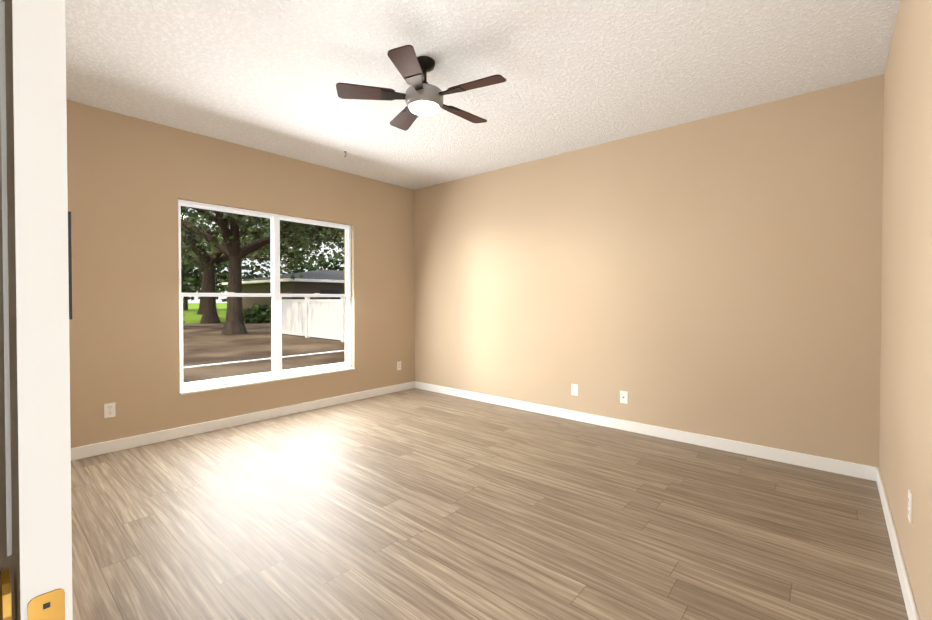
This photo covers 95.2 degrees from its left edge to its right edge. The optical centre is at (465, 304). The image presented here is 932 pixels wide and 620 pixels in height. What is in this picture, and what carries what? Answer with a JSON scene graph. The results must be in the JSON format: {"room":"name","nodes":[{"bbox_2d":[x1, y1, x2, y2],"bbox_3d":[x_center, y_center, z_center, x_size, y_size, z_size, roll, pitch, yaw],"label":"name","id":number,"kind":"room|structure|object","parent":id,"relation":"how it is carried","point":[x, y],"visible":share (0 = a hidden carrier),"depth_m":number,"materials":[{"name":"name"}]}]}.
{"room":"empty bedroom","nodes":[
{"label":"empty bedroom","id":0,"kind":"room"},
{"bbox_2d":[66,100,414,447],"bbox_3d":[-2.075,-0.092,4.478,0.200,2.940,4.330,1,1,41],"label":"wall","id":1,"kind":"structure","parent":0,"point":[131,181],"depth_m":3.71,"materials":[{"name":"paint"}]},
{"bbox_2d":[104,402,115,417],"bbox_3d":[-2.863,0.851,3.420,0.007,0.114,0.070,1,1,41],"label":"outlet","id":2,"kind":"object","parent":1,"relation":"attached to","point":[109,410],"visible":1,"depth_m":3.42,"materials":[{"name":"white plastic"}]},
{"bbox_2d":[71,381,414,460],"bbox_3d":[-1.994,1.131,4.424,0.014,0.095,3.930,1,1,41],"label":"baseboard","id":3,"kind":"structure","parent":1,"relation":"attached to","point":[86,451],"depth_m":4.02,"materials":[{"name":"white wood"}]},
{"bbox_2d":[178,199,350,390],"bbox_3d":[-2.018,-0.088,4.521,0.065,1.728,1.818,1,1,41],"label":"window","id":4,"kind":"structure","parent":1,"relation":"in","point":[275,295],"depth_m":4.49,"materials":[{"name":"white plastic"}]},
{"bbox_2d":[180,367,354,394],"bbox_3d":[-1.985,0.787,4.504,0.127,0.020,1.820,1,1,41],"label":"window sill","id":5,"kind":"structure","parent":1,"relation":"attached to","point":[185,392],"depth_m":4.32,"materials":[{"name":"white stone"}]},
{"bbox_2d":[397,361,400,369],"bbox_3d":[-0.894,0.822,5.696,0.007,0.114,0.070,1,1,41],"label":"outlet","id":6,"kind":"object","parent":1,"relation":"attached to","point":[399,365],"visible":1,"depth_m":5.70,"materials":[{"name":"white plastic"}]},
{"bbox_2d":[65,0,899,189],"bbox_3d":[-0.735,-1.610,2.308,5.040,0.150,5.830,1,1,41],"label":"ceiling","id":7,"kind":"structure","parent":0,"point":[266,75],"depth_m":2.75,"materials":[{"name":"white paint"}]},
{"bbox_2d":[336,45,505,130],"bbox_3d":[-0.238,-1.382,2.720,1.048,0.315,1.020,1,1,41],"label":"ceiling fan","id":8,"kind":"object","parent":7,"relation":"hanging from","point":[420,96],"visible":1,"depth_m":2.62,"materials":[{"name":"brown metal"}]},
{"bbox_2d":[71,388,908,619],"bbox_3d":[-0.735,1.255,2.345,4.640,0.100,5.430,1,1,41],"label":"floor","id":9,"kind":"structure","parent":0,"point":[414,504],"depth_m":2.31,"materials":[{"name":"brown wood"}]},
{"bbox_2d":[414,74,883,467],"bbox_3d":[1.182,-0.091,4.391,4.840,2.940,0.200,1,1,41],"label":"wall","id":10,"kind":"structure","parent":0,"point":[719,276],"depth_m":3.64,"materials":[{"name":"paint"}]},
{"bbox_2d":[571,384,577,395],"bbox_3d":[1.107,0.870,4.331,0.070,0.114,0.007,1,1,41],"label":"outlet","id":11,"kind":"object","parent":10,"relation":"attached to","point":[574,389],"visible":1,"depth_m":4.33,"materials":[{"name":"white plastic"}]},
{"bbox_2d":[620,391,627,403],"bbox_3d":[1.483,0.874,4.002,0.070,0.114,0.013,1,1,41],"label":"outlet","id":12,"kind":"object","parent":10,"relation":"attached to","point":[623,396],"visible":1,"depth_m":4.00,"materials":[{"name":"white plastic"}]},
{"bbox_2d":[415,381,875,480],"bbox_3d":[1.036,1.131,4.391,4.612,0.095,0.014,1,1,41],"label":"baseboard","id":13,"kind":"structure","parent":10,"relation":"attached to","point":[867,472],"depth_m":3.66,"materials":[{"name":"white wood"}]},
{"bbox_2d":[879,0,931,619],"bbox_3d":[1.030,-0.044,0.669,0.200,2.940,5.630,1,1,41],"label":"wall","id":14,"kind":"structure","parent":0,"point":[905,453],"depth_m":1.80,"materials":[{"name":"paint"}]},
{"bbox_2d":[876,467,919,619],"bbox_3d":[1.505,1.170,1.397,0.014,0.095,3.930,1,1,41],"label":"baseboard","id":15,"kind":"structure","parent":14,"relation":"attached to","point":[910,606],"depth_m":1.92,"materials":[{"name":"white wood"}]},
{"bbox_2d":[908,489,911,523],"bbox_3d":[1.785,0.813,1.712,0.007,0.114,0.070,1,1,41],"label":"outlet","id":16,"kind":"object","parent":14,"relation":"attached to","point":[910,506],"visible":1,"depth_m":1.70,"materials":[{"name":"white plastic"}]},
{"label":"outside","id":17,"kind":"structure","parent":0,"visible":0},
{"bbox_2d":[181,206,344,382],"bbox_3d":[-57.320,-4.957,62.838,159.799,12.284,260.000,1,1,41],"label":"outdoor view","id":18,"kind":"object","parent":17,"point":[297,307],"depth_m":17.61,"materials":[{"name":"green plant"}]},
{"bbox_3d":[-0.440,0.180,0.402,1.590,2.100,0.138,1,1,41],"label":"door frame","id":19,"kind":"structure","parent":0,"visible":0},
{"bbox_2d":[0,0,72,619],"bbox_3d":[-0.704,0.208,0.621,0.759,2.014,0.114,1,1,41],"label":"door leaf","id":20,"kind":"structure","parent":19,"relation":"attached to","point":[35,439],"depth_m":0.40,"materials":[{"name":"white paint"}]}
]}

